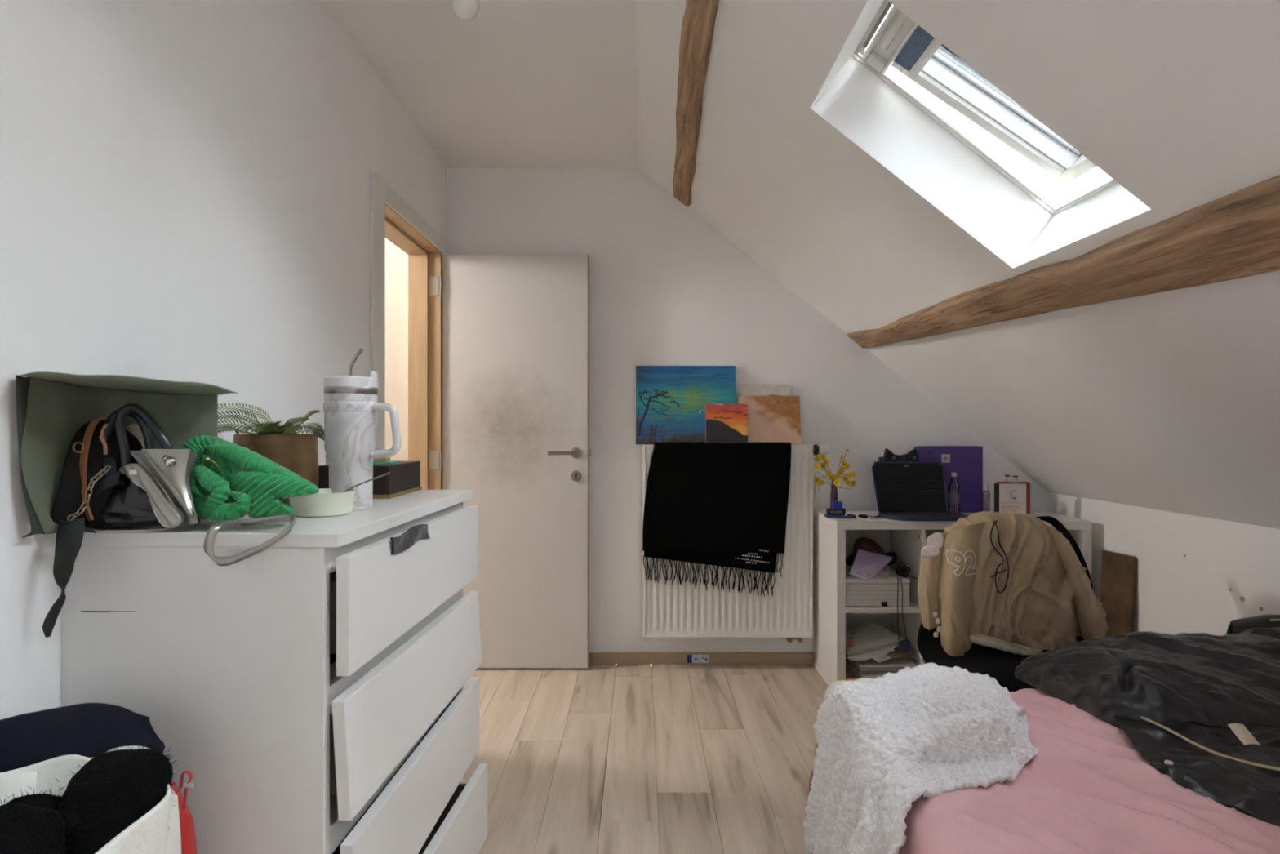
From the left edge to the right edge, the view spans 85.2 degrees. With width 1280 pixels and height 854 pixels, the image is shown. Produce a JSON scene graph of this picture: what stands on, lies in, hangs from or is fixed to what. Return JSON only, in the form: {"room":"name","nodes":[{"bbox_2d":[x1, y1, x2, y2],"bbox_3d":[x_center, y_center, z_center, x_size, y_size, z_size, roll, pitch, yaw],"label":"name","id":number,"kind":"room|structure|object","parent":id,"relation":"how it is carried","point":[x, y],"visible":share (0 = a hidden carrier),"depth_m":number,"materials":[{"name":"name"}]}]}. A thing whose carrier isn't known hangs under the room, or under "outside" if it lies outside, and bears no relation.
{"room":"attic bedroom","nodes":[
{"label":"attic bedroom","id":0,"kind":"room"},
{"bbox_2d":[0,0,446,719],"bbox_3d":[-1.041,-0.056,1.237,0.150,2.472,4.474,0,0,0],"label":"wall","id":1,"kind":"structure","parent":0,"point":[185,184],"depth_m":1.45,"materials":[{"name":"paint"}]},
{"bbox_2d":[370,170,443,450],"bbox_3d":[-0.960,0.132,2.935,0.012,2.097,0.890,0,0,0],"label":"trim","id":2,"kind":"structure","parent":1,"relation":"attached to","point":[381,193],"depth_m":2.56,"materials":[{"name":"white"}]},
{"bbox_2d":[385,203,591,667],"bbox_3d":[-0.678,0.159,3.003,0.876,2.042,0.826,0,0,0],"label":"door","id":3,"kind":"structure","parent":1,"relation":"in","point":[516,327],"depth_m":3.38,"materials":[{"name":"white wood"}]},
{"bbox_2d":[385,238,408,461],"bbox_3d":[-1.791,-0.106,2.237,1.350,2.572,2.674,0,0,0],"label":"wall","id":4,"kind":"structure","parent":0,"point":[396,260],"depth_m":3.45,"materials":[{"name":"paint"}]},
{"bbox_2d":[320,0,637,168],"bbox_3d":[-0.564,-1.367,1.237,1.104,0.150,4.774,0,0,0],"label":"ceiling","id":5,"kind":"structure","parent":0,"point":[517,83],"depth_m":2.56,"materials":[{"name":"paint"}]},
{"bbox_2d":[451,0,479,20],"bbox_3d":[-0.465,-1.190,1.855,0.080,0.203,0.080,0,0,0],"label":"pendant bulb","id":6,"kind":"object","parent":5,"relation":"hanging from","point":[465,10],"visible":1,"depth_m":1.84,"materials":[{"name":"white glass"}]},
{"bbox_2d":[462,664,828,853],"bbox_3d":[-0.166,1.210,1.237,4.401,0.060,4.474,0,0,0],"label":"floor","id":7,"kind":"structure","parent":0,"point":[596,758],"depth_m":2.48,"materials":[{"name":"brown"}]},
{"bbox_2d":[0,745,181,853],"bbox_3d":[-0.764,0.811,0.817,0.386,0.729,0.385,0,0,-23],"label":"laundry basket","id":8,"kind":"object","parent":7,"relation":"on","point":[153,833],"visible":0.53,"depth_m":0.89,"materials":[{"name":"white fabric"}]},
{"bbox_2d":[1,783,61,810],"bbox_3d":[-0.688,0.472,0.804,0.119,0.091,0.130,0,0,-19],"label":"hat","id":9,"kind":"object","parent":8,"relation":"in","point":[42,797],"visible":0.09,"depth_m":0.83,"materials":[{"name":"black fabric"}]},
{"bbox_2d":[0,790,75,853],"bbox_3d":[-0.625,0.428,0.693,0.083,0.106,0.125,0,0,-16],"label":"clothing","id":10,"kind":"object","parent":8,"relation":"in","point":[24,828],"visible":1,"depth_m":0.70,"materials":[{"name":"black fabric"}]},
{"bbox_2d":[0,702,164,772],"bbox_3d":[-0.832,0.652,1.044,0.269,0.460,0.132,0,0,0],"label":"cloth","id":11,"kind":"object","parent":8,"relation":"on","point":[27,739],"visible":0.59,"depth_m":1.02,"materials":[{"name":"fabric"}]},
{"bbox_2d":[52,742,179,853],"bbox_3d":[-0.643,0.455,0.848,0.131,0.118,0.153,0,0,-3],"label":"clothing","id":12,"kind":"object","parent":8,"relation":"in","point":[113,789],"visible":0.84,"depth_m":0.83,"materials":[{"name":"black fabric"}]},
{"bbox_2d":[170,769,197,853],"bbox_3d":[-0.700,0.864,1.063,0.070,0.704,0.058,0,0,0],"label":"bag","id":13,"kind":"object","parent":7,"relation":"on","point":[188,846],"visible":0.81,"depth_m":1.05,"materials":[{"name":"red fabric"}]},
{"bbox_2d":[61,489,487,853],"bbox_3d":[-0.694,0.677,1.544,0.546,1.006,0.812,0,0,0],"label":"dresser","id":14,"kind":"object","parent":7,"relation":"on","point":[308,686],"visible":0.86,"depth_m":1.16,"materials":[{"name":"white wood"}]},
{"bbox_2d":[15,371,238,537],"bbox_3d":[-0.828,0.045,1.218,0.273,0.257,0.351,0,0,0],"label":"paper bag","id":15,"kind":"object","parent":14,"relation":"on","point":[58,404],"visible":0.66,"depth_m":1.15,"materials":[{"name":"paper"}]},
{"bbox_2d":[50,416,143,527],"bbox_3d":[-0.897,0.074,1.169,0.130,0.184,0.058,0,0,-21],"label":"leather bag","id":16,"kind":"object","parent":15,"relation":"in","point":[86,454],"visible":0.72,"depth_m":1.15,"materials":[{"name":"black leather"}]},
{"bbox_2d":[42,464,111,637],"bbox_3d":[-0.906,0.196,1.119,0.069,0.267,0.065,0,0,0],"label":"strap","id":17,"kind":"object","parent":16,"relation":"attached to","point":[69,533],"visible":1,"depth_m":1.09,"materials":[{"name":"black fabric"}]},
{"bbox_2d":[125,423,145,448],"bbox_3d":[-0.895,0.083,1.233,0.065,0.178,0.028,0,0,0],"label":"pouch","id":18,"kind":"object","parent":15,"relation":"in","point":[134,428],"visible":0.12,"depth_m":1.23,"materials":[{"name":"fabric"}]},
{"bbox_2d":[93,403,173,527],"bbox_3d":[-0.858,0.064,1.179,0.160,0.209,0.066,0,0,-11],"label":"handbag","id":19,"kind":"object","parent":14,"relation":"on","point":[127,504],"visible":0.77,"depth_m":1.16,"materials":[{"name":"black leather"}]},
{"bbox_2d":[84,448,297,565],"bbox_3d":[-0.739,0.130,1.161,0.362,0.186,0.093,0,0,0],"label":"bag","id":20,"kind":"object","parent":14,"relation":"on","point":[165,475],"visible":0.99,"depth_m":1.15,"materials":[{"name":"silver metal"}]},
{"bbox_2d":[179,435,319,520],"bbox_3d":[-0.695,0.087,1.228,0.281,0.144,0.142,0,0,0],"label":"hat","id":21,"kind":"object","parent":14,"relation":"on","point":[246,482],"visible":0.95,"depth_m":1.19,"materials":[{"name":"green fabric"}]},
{"bbox_2d":[201,457,218,472],"bbox_3d":[-0.735,0.065,1.189,0.028,0.027,0.013,0,0,0],"label":"ring","id":22,"kind":"object","parent":21,"relation":"on","point":[206,458],"visible":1,"depth_m":1.19,"materials":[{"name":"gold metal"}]},
{"bbox_2d":[217,402,324,506],"bbox_3d":[-0.825,0.059,1.520,0.244,0.229,0.259,0,0,-36],"label":"potted fern","id":23,"kind":"object","parent":14,"relation":"on","point":[295,451],"visible":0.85,"depth_m":1.52,"materials":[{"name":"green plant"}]},
{"bbox_2d":[233,433,319,506],"bbox_3d":[-0.822,0.095,1.575,0.173,0.157,0.173,0,0,0],"label":"pot","id":24,"kind":"object","parent":14,"relation":"on","point":[298,453],"depth_m":1.52,"materials":[{"name":"brown ceramic"}]},
{"bbox_2d":[288,488,355,516],"bbox_3d":[-0.632,0.150,1.385,0.123,0.046,0.123,0,0,0],"label":"bowl","id":25,"kind":"object","parent":14,"relation":"on","point":[325,503],"visible":0.77,"depth_m":1.34,"materials":[{"name":"beige ceramic"}]},
{"bbox_2d":[343,471,390,492],"bbox_3d":[-0.566,0.127,1.379,0.158,0.079,0.026,0,0,5],"label":"spoon","id":26,"kind":"object","parent":25,"relation":"in","point":[388,473],"visible":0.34,"depth_m":1.37,"materials":[{"name":"silver metal"}]},
{"bbox_2d":[323,348,401,511],"bbox_3d":[-0.584,0.004,1.477,0.166,0.340,0.108,0,0,0],"label":"tumbler","id":27,"kind":"object","parent":14,"relation":"on","point":[351,406],"visible":0.99,"depth_m":1.44,"materials":[{"name":"metal"}]},
{"bbox_2d":[318,461,422,498],"bbox_3d":[-0.697,0.134,1.810,0.182,0.080,0.246,0,0,0],"label":"box","id":28,"kind":"object","parent":14,"relation":"on","point":[404,477],"visible":0.46,"depth_m":1.72,"materials":[{"name":"black wood"}]},
{"bbox_2d":[324,453,328,464],"bbox_3d":[-0.751,0.080,1.760,0.063,0.028,0.061,0,0,0],"label":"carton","id":29,"kind":"object","parent":28,"relation":"on","point":[326,459],"visible":0.17,"depth_m":1.73,"materials":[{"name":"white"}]},
{"bbox_2d":[373,460,396,464],"bbox_3d":[-0.674,0.090,1.760,0.106,0.006,0.061,0,0,-11],"label":"notepad","id":30,"kind":"object","parent":28,"relation":"on","point":[388,462],"visible":0.49,"depth_m":1.74,"materials":[{"name":"teal paper"}]},
{"bbox_2d":[373,457,390,461],"bbox_3d":[-0.670,0.083,1.775,0.060,0.008,0.050,0,0,0],"label":"pad","id":31,"kind":"object","parent":30,"relation":"on","point":[384,459],"visible":0.51,"depth_m":1.75,"materials":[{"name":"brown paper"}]},
{"bbox_2d":[389,524,430,554],"bbox_3d":[-0.465,0.224,1.416,0.010,0.041,0.212,0,0,2],"label":"scrap","id":32,"kind":"object","parent":14,"relation":"attached to","point":[406,540],"visible":1,"depth_m":1.40,"materials":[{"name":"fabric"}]},
{"bbox_2d":[813,510,1091,685],"bbox_3d":[1.419,0.796,3.248,1.120,0.768,0.396,0,0,0],"label":"shelf unit","id":33,"kind":"object","parent":7,"relation":"on","point":[834,540],"visible":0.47,"depth_m":3.16,"materials":[{"name":"white"}]},
{"bbox_2d":[813,448,857,507],"bbox_3d":[0.897,0.255,3.190,0.203,0.315,0.115,0,0,9],"label":"flower vase","id":34,"kind":"object","parent":33,"relation":"on","point":[835,479],"visible":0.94,"depth_m":3.19,"materials":[{"name":"purple glass"}]},
{"bbox_2d":[832,518,866,520],"bbox_3d":[0.930,0.409,3.118,0.146,0.004,0.125,0,0,0],"label":"loose paper","id":35,"kind":"object","parent":33,"relation":"on","point":[855,519],"visible":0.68,"depth_m":3.07,"materials":[{"name":"grey paper"}]},
{"bbox_2d":[823,513,852,518],"bbox_3d":[0.887,0.400,3.120,0.114,0.012,0.070,0,0,5],"label":"wallet","id":36,"kind":"object","parent":35,"relation":"on","point":[825,515],"visible":0.89,"depth_m":3.10,"materials":[{"name":"blue"}]},
{"bbox_2d":[826,507,845,515],"bbox_3d":[0.879,0.380,3.122,0.079,0.029,0.036,0,0,0],"label":"tin","id":37,"kind":"object","parent":36,"relation":"on","point":[829,511],"visible":1,"depth_m":3.10,"materials":[{"name":"black metal"}]},
{"bbox_2d":[831,501,842,508],"bbox_3d":[0.885,0.349,3.122,0.040,0.030,0.027,0,0,0],"label":"box","id":38,"kind":"object","parent":37,"relation":"on","point":[835,504],"visible":1,"depth_m":3.11,"materials":[{"name":"blue"}]},
{"bbox_2d":[844,510,870,519],"bbox_3d":[0.969,0.392,3.157,0.118,0.044,0.126,0,0,0],"label":"sunglasses","id":39,"kind":"object","parent":35,"relation":"on","point":[860,515],"visible":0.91,"depth_m":3.10,"materials":[{"name":"white"}]},
{"bbox_2d":[845,565,910,606],"bbox_3d":[1.048,0.731,3.214,0.290,0.123,0.296,0,0,0],"label":"box","id":40,"kind":"object","parent":33,"relation":"on","point":[879,591],"visible":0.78,"depth_m":3.08,"materials":[{"name":"grey cardboard"}]},
{"bbox_2d":[847,537,889,577],"bbox_3d":[1.038,0.593,3.209,0.233,0.149,0.247,0,0,0],"label":"folder","id":41,"kind":"object","parent":40,"relation":"on","point":[884,572],"depth_m":3.23,"materials":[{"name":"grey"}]},
{"bbox_2d":[845,551,897,565],"bbox_3d":[1.077,0.614,3.234,0.272,0.063,0.074,0,0,-16],"label":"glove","id":42,"kind":"object","parent":41,"relation":"on","point":[849,560],"visible":0.16,"depth_m":3.22,"materials":[{"name":"black fabric"}]},
{"bbox_2d":[848,549,893,582],"bbox_3d":[1.021,0.622,3.140,0.234,0.124,0.125,0,0,-37],"label":"book","id":43,"kind":"object","parent":40,"relation":"on","point":[866,565],"visible":1,"depth_m":3.11,"materials":[{"name":"purple paper"}]},
{"bbox_2d":[894,562,917,642],"bbox_3d":[1.182,0.781,3.110,0.090,0.348,0.185,0,0,43],"label":"cable bundle","id":44,"kind":"object","parent":40,"relation":"on","point":[903,569],"visible":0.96,"depth_m":3.09,"materials":[{"name":"black plastic"}]},
{"bbox_2d":[882,448,919,461],"bbox_3d":[1.248,0.247,3.328,0.172,0.288,0.035,0,0,0],"label":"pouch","id":45,"kind":"object","parent":33,"relation":"on","point":[912,455],"visible":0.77,"depth_m":3.31,"materials":[{"name":"black"}]},
{"bbox_2d":[871,461,968,520],"bbox_3d":[1.279,0.287,3.161,0.380,0.248,0.258,0,0,0],"label":"laptop","id":46,"kind":"object","parent":33,"relation":"on","point":[905,491],"visible":0.98,"depth_m":3.25,"materials":[{"name":"black plastic"}]},
{"bbox_2d":[914,445,982,512],"bbox_3d":[1.493,0.252,3.373,0.310,0.320,0.059,0,0,0],"label":"box","id":47,"kind":"object","parent":33,"relation":"on","point":[966,461],"visible":0.62,"depth_m":3.35,"materials":[{"name":"purple paper"}]},
{"bbox_2d":[947,472,959,513],"bbox_3d":[1.478,0.312,3.275,0.053,0.197,0.053,0,0,0],"label":"clear bottle","id":48,"kind":"object","parent":33,"relation":"on","point":[953,474],"visible":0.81,"depth_m":3.27,"materials":[{"name":"plastic"}]},
{"bbox_2d":[982,482,990,511],"bbox_3d":[1.633,0.337,3.280,0.032,0.151,0.032,0,0,0],"label":"spray bottle","id":49,"kind":"object","parent":33,"relation":"on","point":[986,494],"visible":0.74,"depth_m":3.27,"materials":[{"name":"grey"}]},
{"bbox_2d":[994,475,1030,513],"bbox_3d":[1.717,0.317,3.209,0.151,0.191,0.040,0,0,0],"label":"clipboard","id":50,"kind":"object","parent":33,"relation":"on","point":[1014,496],"visible":0.75,"depth_m":3.19,"materials":[{"name":"red"}]},
{"bbox_2d":[1000,502,1025,509],"bbox_3d":[1.711,0.366,3.192,0.110,0.042,0.001,0,0,0],"label":"print","id":51,"kind":"object","parent":50,"relation":"attached to","point":[1004,505],"depth_m":3.19,"materials":[{"name":"red"}]},
{"bbox_2d":[1010,489,1016,498],"bbox_3d":[1.711,0.310,3.192,0.030,0.041,0.001,0,0,0],"label":"print","id":52,"kind":"object","parent":50,"relation":"on","point":[1013,492],"depth_m":3.19,"materials":[{"name":"grey paper"}]},
{"bbox_2d":[916,617,1084,691],"bbox_3d":[1.192,0.767,2.127,0.617,0.825,0.495,0,0,0],"label":"chair","id":53,"kind":"object","parent":7,"relation":"on","point":[999,664],"visible":0.17,"depth_m":2.16,"materials":[{"name":"black fabric"}]},
{"bbox_2d":[917,510,1107,656],"bbox_3d":[1.223,0.544,2.310,0.623,0.528,0.269,0,0,0],"label":"jacket","id":54,"kind":"object","parent":53,"relation":"hanging from","point":[1048,600],"visible":0.82,"depth_m":2.24,"materials":[{"name":"fabric"}]},
{"bbox_2d":[990,520,1008,592],"bbox_3d":[1.152,0.415,2.231,0.050,0.227,0.060,0,0,42],"label":"cord","id":55,"kind":"object","parent":54,"relation":"hanging from","point":[994,521],"visible":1,"depth_m":2.23,"materials":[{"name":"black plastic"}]},
{"bbox_2d":[1035,515,1094,593],"bbox_3d":[1.486,0.484,2.434,0.202,0.339,0.061,0,0,38],"label":"strap","id":56,"kind":"object","parent":54,"relation":"hanging from","point":[1052,521],"visible":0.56,"depth_m":2.43,"materials":[{"name":"black fabric"}]},
{"bbox_2d":[897,688,1279,853],"bbox_3d":[1.242,0.912,0.820,1.562,0.535,2.060,0,0,0],"label":"bed","id":57,"kind":"object","parent":7,"relation":"on","point":[1087,788],"visible":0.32,"depth_m":1.23,"materials":[{"name":"pink fabric"}]},
{"bbox_2d":[803,662,1038,853],"bbox_3d":[0.635,0.856,1.528,0.492,0.571,0.689,0,0,0],"label":"fleece blanket","id":58,"kind":"object","parent":57,"relation":"on","point":[890,740],"visible":1,"depth_m":1.42,"materials":[{"name":"white fabric"}]},
{"bbox_2d":[1014,613,1279,826],"bbox_3d":[1.451,0.588,1.473,0.898,0.196,0.986,0,0,0],"label":"jacket","id":59,"kind":"object","parent":57,"relation":"on","point":[1202,709],"visible":1,"depth_m":1.57,"materials":[{"name":"fabric"}]},
{"bbox_2d":[1099,550,1137,636],"bbox_3d":[2.009,0.855,2.940,0.042,0.650,0.200,0,0,0],"label":"board","id":60,"kind":"object","parent":7,"relation":"on","point":[1118,571],"visible":0.51,"depth_m":2.92,"materials":[{"name":"brown wood"}]},
{"bbox_2d":[446,168,1047,652],"bbox_3d":[0.534,-0.056,3.549,3.001,2.472,0.150,0,0,0],"label":"wall","id":61,"kind":"structure","parent":0,"point":[667,287],"depth_m":3.47,"materials":[{"name":"paint"}]},
{"bbox_2d":[589,652,814,664],"bbox_3d":[0.547,1.151,3.467,2.975,0.057,0.014,0,0,0],"label":"baseboard","id":62,"kind":"structure","parent":61,"relation":"attached to","point":[595,658],"depth_m":3.46,"materials":[{"name":"brown wood"}]},
{"bbox_2d":[687,654,708,662],"bbox_3d":[0.288,1.151,3.459,0.107,0.041,0.002,0,0,0],"label":"power outlet","id":63,"kind":"object","parent":62,"relation":"attached to","point":[691,658],"visible":1,"depth_m":3.46,"materials":[{"name":"grey plastic"}]},
{"bbox_2d":[642,444,829,642],"bbox_3d":[0.468,0.573,3.417,0.908,0.974,0.113,0,0,0],"label":"radiator","id":64,"kind":"object","parent":61,"relation":"attached to","point":[669,610],"visible":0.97,"depth_m":3.37,"materials":[{"name":"white metal"}]},
{"bbox_2d":[635,365,736,444],"bbox_3d":[0.227,-0.109,3.437,0.493,0.389,0.066,0,0,0],"label":"painting","id":65,"kind":"object","parent":64,"relation":"on","point":[671,401],"visible":0.84,"depth_m":3.43,"materials":[{"name":"multicoloured fabric"}]},
{"bbox_2d":[642,441,791,596],"bbox_3d":[0.370,0.445,3.379,0.716,0.744,0.092,0,0,0],"label":"scarf","id":66,"kind":"object","parent":64,"relation":"on","point":[725,504],"visible":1,"depth_m":3.34,"materials":[{"name":"fabric"}]},
{"bbox_2d":[705,404,747,442],"bbox_3d":[0.421,-0.014,3.385,0.203,0.198,0.033,0,0,0],"label":"sunset painting","id":67,"kind":"object","parent":66,"relation":"on","point":[724,423],"visible":0.99,"depth_m":3.38,"materials":[{"name":"orange fabric"}]},
{"bbox_2d":[737,395,801,444],"bbox_3d":[0.637,-0.034,3.418,0.300,0.240,0.063,0,0,0],"label":"abstract painting","id":68,"kind":"object","parent":66,"relation":"on","point":[777,419],"visible":0.92,"depth_m":3.41,"materials":[{"name":"beige fabric"}]},
{"bbox_2d":[740,384,790,395],"bbox_3d":[0.623,-0.064,3.445,0.242,0.298,0.043,0,0,0],"label":"painting","id":69,"kind":"object","parent":64,"relation":"on","point":[746,389],"visible":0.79,"depth_m":3.45,"materials":[{"name":"beige fabric"}]},
{"bbox_2d":[635,0,1279,528],"bbox_3d":[1.066,-0.568,1.237,2.360,1.924,4.774,0,0,0],"label":"ceiling","id":70,"kind":"structure","parent":0,"point":[811,164],"depth_m":1.97,"materials":[{"name":"paint"}]},
{"bbox_2d":[672,0,719,206],"bbox_3d":[0.185,-1.140,2.355,0.123,0.138,2.052,0,0,1],"label":"ceiling beam","id":71,"kind":"structure","parent":70,"relation":"attached to","point":[700,15],"depth_m":2.26,"materials":[{"name":"brown wood"}]},
{"bbox_2d":[852,0,1117,215],"bbox_3d":[0.937,-0.874,1.703,0.680,0.553,0.554,0,0,0],"label":"window","id":72,"kind":"structure","parent":70,"relation":"attached to","point":[899,51],"depth_m":1.90,"materials":[{"name":"white glass"}]},
{"bbox_2d":[893,25,934,71],"bbox_3d":[0.714,-0.986,1.703,0.044,0.031,0.394,0,0,0],"label":"blind","id":73,"kind":"object","parent":72,"relation":"attached to","point":[917,47],"depth_m":1.81,"materials":[{"name":"blue fabric"}]},
{"bbox_2d":[846,174,1279,348],"bbox_3d":[1.141,-0.373,1.825,0.216,0.242,3.252,0,0,0],"label":"ceiling beam","id":74,"kind":"structure","parent":70,"relation":"attached to","point":[1235,235],"depth_m":1.53,"materials":[{"name":"brown wood"}]},
{"bbox_2d":[1047,492,1279,635],"bbox_3d":[2.094,0.728,1.237,0.122,0.905,4.474,0,0,0],"label":"wall","id":75,"kind":"structure","parent":0,"point":[1195,574],"depth_m":2.60,"materials":[{"name":"paint"}]},
{"bbox_3d":[1.114,1.125,3.218,0.232,0.010,0.243,0,0,0],"label":"magazine","id":76,"kind":"object","parent":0,"visible":0},
{"bbox_2d":[845,660,875,679],"bbox_3d":[1.093,1.113,3.211,0.246,0.010,0.258,0,0,0],"label":"magazine","id":77,"kind":"object","parent":76,"relation":"on","point":[859,675],"visible":0.16,"depth_m":3.15,"materials":[{"name":"paper"}]},
{"bbox_2d":[860,673,884,677],"bbox_3d":[1.108,1.102,3.207,0.241,0.010,0.266,0,0,0],"label":"magazine","id":78,"kind":"object","parent":77,"relation":"on","point":[864,675],"visible":0.21,"depth_m":3.07,"materials":[{"name":"grey paper"}]},
{"bbox_2d":[845,655,897,673],"bbox_3d":[1.094,1.091,3.216,0.255,0.010,0.249,0,0,0],"label":"magazine","id":79,"kind":"object","parent":78,"relation":"on","point":[847,659],"visible":0.27,"depth_m":3.09,"materials":[{"name":"grey paper"}]},
{"bbox_2d":[856,666,899,671],"bbox_3d":[1.104,1.080,3.217,0.251,0.010,0.245,0,0,0],"label":"magazine","id":80,"kind":"object","parent":79,"relation":"on","point":[856,666],"visible":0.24,"depth_m":3.09,"materials":[{"name":"grey paper"}]},
{"bbox_2d":[845,649,914,669],"bbox_3d":[1.092,1.069,3.208,0.257,0.010,0.263,0,0,0],"label":"magazine","id":81,"kind":"object","parent":80,"relation":"on","point":[846,654],"visible":0.26,"depth_m":3.08,"materials":[{"name":"grey paper"}]},
{"bbox_2d":[845,646,916,666],"bbox_3d":[1.103,1.057,3.209,0.262,0.010,0.262,0,0,0],"label":"magazine","id":82,"kind":"object","parent":81,"relation":"on","point":[901,661],"visible":0.37,"depth_m":3.10,"materials":[{"name":"white paper"}]},
{"bbox_2d":[846,621,904,660],"bbox_3d":[1.076,0.978,3.176,0.258,0.100,0.314,0,0,17],"label":"printed papers","id":83,"kind":"object","parent":82,"relation":"on","point":[869,638],"visible":0.97,"depth_m":3.16,"materials":[{"name":"grey paper"}]},
{"bbox_2d":[846,640,853,648],"bbox_3d":[0.925,0.962,3.080,0.036,0.026,0.040,0,0,0],"label":"leaflet","id":84,"kind":"object","parent":83,"relation":"on","point":[849,643],"visible":1,"depth_m":3.08,"materials":[{"name":"red"}]},
{"bbox_2d":[871,653,891,662],"bbox_3d":[1.061,1.017,3.064,0.100,0.031,0.021,0,0,-19],"label":"page","id":85,"kind":"object","parent":83,"relation":"on","point":[875,657],"visible":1,"depth_m":3.06,"materials":[{"name":"grey paper"}]},
{"bbox_2d":[886,645,915,657],"bbox_3d":[1.162,1.004,3.105,0.136,0.045,0.053,0,0,0],"label":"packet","id":86,"kind":"object","parent":82,"relation":"on","point":[898,652],"visible":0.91,"depth_m":3.09,"materials":[{"name":"brown plastic"}]},
{"bbox_2d":[898,639,911,651],"bbox_3d":[1.177,0.970,3.091,0.056,0.047,0.043,0,0,0],"label":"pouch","id":87,"kind":"object","parent":86,"relation":"on","point":[904,646],"visible":0.99,"depth_m":3.08,"materials":[{"name":"blue fabric"}]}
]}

